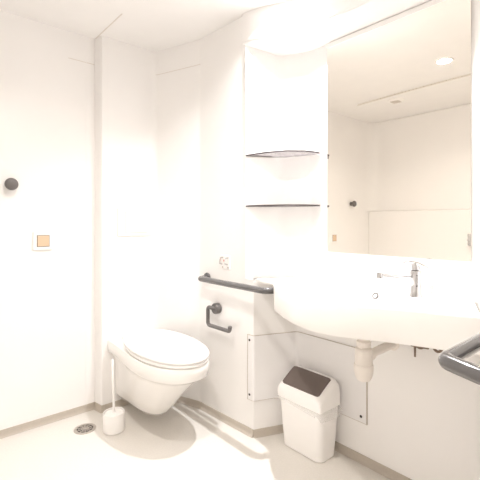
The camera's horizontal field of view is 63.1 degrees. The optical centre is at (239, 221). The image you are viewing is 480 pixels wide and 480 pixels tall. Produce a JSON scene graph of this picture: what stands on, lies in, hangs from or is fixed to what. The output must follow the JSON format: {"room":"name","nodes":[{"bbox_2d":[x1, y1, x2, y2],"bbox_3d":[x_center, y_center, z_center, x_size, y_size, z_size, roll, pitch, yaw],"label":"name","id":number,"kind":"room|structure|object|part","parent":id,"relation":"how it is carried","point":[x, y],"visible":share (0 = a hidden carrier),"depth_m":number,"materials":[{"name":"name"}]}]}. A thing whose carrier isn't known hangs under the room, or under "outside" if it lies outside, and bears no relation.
{"room":"accessible bathroom","nodes":[
{"label":"accessible bathroom","id":0,"kind":"room"},
{"bbox_2d":[0,10,94,429],"bbox_3d":[-1.550,0.010,1.866,1.707,2.280,0.030,0,0,-41],"label":"wall","id":1,"kind":"structure","parent":0,"point":[43,90],"depth_m":2.23,"materials":[{"name":"white paint"}]},
{"bbox_2d":[4,178,18,189],"bbox_3d":[-1.224,-0.202,2.090,0.066,0.066,0.063,0,0,-41],"label":"handle","id":2,"kind":"object","parent":1,"relation":"attached to","point":[10,183],"visible":1,"depth_m":2.07,"materials":[{"name":"grey plastic"}]},
{"bbox_2d":[33,232,52,249],"bbox_3d":[-1.114,0.107,2.212,0.104,0.104,0.018,0,0,-41],"label":"light switch","id":3,"kind":"object","parent":1,"relation":"attached to","point":[41,240],"visible":1,"depth_m":2.21,"materials":[{"name":"white plastic"}]},
{"bbox_2d":[0,402,94,438],"bbox_3d":[-1.509,1.130,1.872,1.637,0.040,0.014,0,0,-41],"label":"baseboard","id":4,"kind":"structure","parent":1,"relation":"attached to","point":[36,423],"depth_m":2.22,"materials":[{"name":"plastic"}]},
{"bbox_2d":[95,36,110,404],"bbox_3d":[-0.850,0.010,2.417,0.073,2.280,0.095,0,0,-41],"label":"wall","id":5,"kind":"structure","parent":0,"point":[102,43],"depth_m":2.38,"materials":[{"name":"white paint"}]},
{"bbox_2d":[94,402,111,412],"bbox_3d":[-0.845,1.130,2.400,0.087,0.040,0.089,0,0,-41],"label":"baseboard","id":6,"kind":"structure","parent":5,"relation":"attached to","point":[99,408],"depth_m":2.38,"materials":[{"name":"plastic"}]},
{"bbox_2d":[0,0,288,51],"bbox_3d":[-0.216,-1.155,0.912,2.570,0.050,3.260,0,0,-41],"label":"ceiling","id":7,"kind":"structure","parent":0,"point":[152,25],"depth_m":2.15,"materials":[{"name":"white paint"}]},
{"bbox_2d":[95,13,121,38],"bbox_3d":[-0.764,-1.129,2.264,0.006,0.003,0.380,0,0,-41],"label":"trim","id":8,"kind":"structure","parent":7,"relation":"attached to","point":[121,13],"depth_m":2.24,"materials":[{"name":"white"}]},
{"bbox_2d":[111,17,243,423],"bbox_3d":[-0.346,0.010,2.408,0.897,2.280,0.281,0,0,18],"label":"wall","id":9,"kind":"structure","parent":0,"point":[177,137],"depth_m":2.44,"materials":[{"name":"white paint"}]},
{"bbox_2d":[107,329,209,414],"bbox_3d":[-0.451,0.876,2.208,0.367,0.423,0.745,0,0,-41],"label":"toilet","id":10,"kind":"object","parent":9,"relation":"attached to","point":[153,368],"visible":1,"depth_m":2.07,"materials":[{"name":"ceramic"}]},
{"bbox_3d":[-0.416,0.681,2.168,0.366,0.032,0.640,0,0,-41],"label":"lid","id":11,"kind":"part","parent":10,"relation":"part of","materials":[{"name":"white plastic"}]},
{"bbox_2d":[111,396,243,432],"bbox_3d":[-0.346,1.130,2.386,0.857,0.040,0.260,0,0,18],"label":"baseboard","id":12,"kind":"structure","parent":9,"relation":"attached to","point":[207,409],"depth_m":2.35,"materials":[{"name":"plastic"}]},
{"bbox_2d":[206,303,231,332],"bbox_3d":[-0.111,0.544,2.238,0.051,0.143,0.228,0,0,-41],"label":"toilet roll holder","id":13,"kind":"object","parent":9,"relation":"attached to","point":[216,308],"visible":1,"depth_m":2.27,"materials":[{"name":"grey plastic"}]},
{"bbox_2d":[219,255,229,269],"bbox_3d":[-0.091,0.232,2.237,0.035,0.080,0.072,0,0,-41],"label":"double hook","id":14,"kind":"object","parent":9,"relation":"attached to","point":[225,263],"visible":1,"depth_m":2.24,"materials":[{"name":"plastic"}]},
{"bbox_2d":[198,273,273,293],"bbox_3d":[0.060,0.337,2.211,0.340,0.062,0.632,0,0,-41],"label":"grab bar","id":15,"kind":"object","parent":9,"relation":"attached to","point":[206,278],"visible":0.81,"depth_m":2.05,"materials":[{"name":"grey metal"}]},
{"bbox_2d":[0,402,389,479],"bbox_3d":[-0.216,1.175,0.912,2.570,0.050,3.260,0,0,-41],"label":"floor","id":16,"kind":"structure","parent":0,"point":[185,442],"depth_m":1.94,"materials":[{"name":"plastic"}]},
{"bbox_2d":[74,423,95,434],"bbox_3d":[-0.861,1.149,2.173,0.116,0.007,0.116,0,0,-41],"label":"floor drain","id":17,"kind":"object","parent":16,"relation":"on","point":[86,428],"visible":1,"depth_m":2.17,"materials":[{"name":"metal"}]},
{"bbox_2d":[103,407,124,434],"bbox_3d":[-0.696,1.098,2.158,0.117,0.104,0.117,0,0,-41],"label":"toilet brush holder","id":18,"kind":"object","parent":16,"relation":"on","point":[114,425],"visible":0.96,"depth_m":2.11,"materials":[{"name":"white plastic"}]},
{"bbox_2d":[104,359,122,416],"bbox_3d":[-0.696,0.946,2.158,0.100,0.376,0.100,0,0,-41],"label":"toilet brush","id":19,"kind":"object","parent":18,"relation":"in","point":[113,412],"visible":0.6,"depth_m":2.16,"materials":[{"name":"white plastic"}]},
{"bbox_3d":[-0.701,0.909,2.160,0.025,0.302,0.015,0,0,25],"label":"handle","id":20,"kind":"part","parent":19,"relation":"part of","materials":[{"name":"white plastic"}]},
{"bbox_2d":[278,366,339,462],"bbox_3d":[0.346,0.959,1.982,0.166,0.382,0.278,0,0,-41],"label":"waste bin","id":21,"kind":"object","parent":16,"relation":"on","point":[310,399],"visible":1,"depth_m":1.91,"materials":[{"name":"white plastic"}]},
{"bbox_2d":[278,366,339,413],"bbox_3d":[0.344,0.833,1.980,0.160,0.130,0.278,0,0,-41],"label":"lid","id":22,"kind":"object","parent":21,"relation":"attached to","point":[313,392],"depth_m":1.92,"materials":[{"name":"beige plastic"}]},
{"bbox_2d":[242,0,431,55],"bbox_3d":[0.497,-1.028,1.776,0.270,0.224,1.170,0,0,-41],"label":"wall","id":23,"kind":"structure","parent":0,"point":[290,27],"depth_m":1.97,"materials":[{"name":"white paint"}]},
{"bbox_2d":[244,45,479,479],"bbox_3d":[0.514,0.010,1.781,0.278,2.280,1.190,0,0,-41],"label":"wall","id":24,"kind":"structure","parent":0,"point":[424,417],"depth_m":1.71,"materials":[{"name":"white paint"}]},
{"bbox_2d":[247,331,367,424],"bbox_3d":[0.354,0.782,2.052,0.624,0.351,0.176,0,0,25],"label":"access panel","id":25,"kind":"object","parent":24,"relation":"attached to","point":[270,357],"visible":0.74,"depth_m":2.09,"materials":[{"name":"plastic"}]},
{"bbox_2d":[243,424,411,479],"bbox_3d":[0.490,1.130,1.778,0.258,0.040,1.160,0,0,-41],"label":"baseboard","id":26,"kind":"structure","parent":24,"relation":"attached to","point":[369,463],"depth_m":1.90,"materials":[{"name":"plastic"}]},
{"bbox_2d":[255,277,479,354],"bbox_3d":[0.448,0.360,1.660,0.471,0.124,1.115,0,0,-41],"label":"washbasin","id":27,"kind":"object","parent":24,"relation":"attached to","point":[340,309],"visible":0.98,"depth_m":1.42,"materials":[{"name":"white ceramic"}]},
{"bbox_2d":[354,339,398,381],"bbox_3d":[0.580,0.535,1.659,0.279,0.226,0.078,0,0,-41],"label":"trap","id":28,"kind":"object","parent":27,"relation":"attached to","point":[365,355],"visible":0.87,"depth_m":1.57,"materials":[{"name":"white plastic"}]},
{"bbox_2d":[354,362,373,381],"bbox_3d":[0.504,0.613,1.593,0.078,0.071,0.078,0,0,-41],"label":"cup","id":29,"kind":"object","parent":28,"relation":"on","point":[363,371],"depth_m":1.56,"materials":[{"name":"white plastic"}]},
{"bbox_2d":[376,261,433,297],"bbox_3d":[0.666,0.229,1.587,0.232,0.144,0.064,0,0,2],"label":"faucet","id":30,"kind":"object","parent":27,"relation":"on","point":[415,278],"visible":1,"depth_m":1.57,"materials":[{"name":"silver metal"}]},
{"bbox_3d":[0.634,0.229,1.574,0.160,0.042,0.030,0,0,-6],"label":"spout","id":31,"kind":"part","parent":30,"relation":"part of","materials":[{"name":"silver metal"}]},
{"bbox_3d":[0.711,0.176,1.583,0.093,0.038,0.040,0,0,34],"label":"lever","id":32,"kind":"part","parent":30,"relation":"part of","materials":[{"name":"silver metal"}]},
{"bbox_2d":[412,346,428,356],"bbox_3d":[0.753,0.527,1.630,0.055,0.070,0.079,0,0,-41],"label":"valve","id":33,"kind":"object","parent":24,"relation":"attached to","point":[415,347],"visible":0.42,"depth_m":1.63,"materials":[{"name":"grey metal"}]},
{"bbox_2d":[246,0,479,305],"bbox_3d":[0.511,-0.411,1.785,0.278,1.438,1.200,0,0,-41],"label":"wall niche","id":34,"kind":"object","parent":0,"point":[286,95],"visible":0.46,"depth_m":2.13,"materials":[{"name":"white paint"}]},
{"bbox_2d":[246,150,319,156],"bbox_3d":[0.224,-0.361,2.083,0.385,0.008,0.170,0,0,25],"label":"corner shelf","id":35,"kind":"object","parent":34,"relation":"attached to","point":[254,154],"visible":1,"depth_m":2.02,"materials":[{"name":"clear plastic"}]},
{"bbox_2d":[246,204,319,206],"bbox_3d":[0.224,-0.086,2.083,0.385,0.008,0.170,0,0,25],"label":"corner shelf","id":36,"kind":"object","parent":34,"relation":"attached to","point":[274,204],"visible":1,"depth_m":2.01,"materials":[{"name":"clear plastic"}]},
{"bbox_2d":[326,0,470,261],"bbox_3d":[0.668,-0.380,1.758,0.016,1.064,0.674,0,0,-41],"label":"mirror","id":37,"kind":"object","parent":34,"relation":"attached to","point":[399,86],"visible":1,"depth_m":1.70,"materials":[{"name":"clear glass"}]},
{"bbox_3d":[0.668,-0.901,1.758,0.016,0.022,0.674,0,0,-41],"label":"rail","id":38,"kind":"part","parent":37,"relation":"part of","materials":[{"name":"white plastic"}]},
{"bbox_3d":[1.192,0.010,0.831,0.030,2.280,1.190,0,0,-41],"label":"wall","id":39,"kind":"structure","parent":0,"visible":0},
{"bbox_2d":[438,332,479,384],"bbox_3d":[0.683,0.306,0.905,0.642,0.150,0.300,0,0,-41],"label":"support rail","id":40,"kind":"object","parent":39,"relation":"attached to","point":[453,359],"visible":1,"depth_m":0.80,"materials":[{"name":"grey metal"}]}
]}

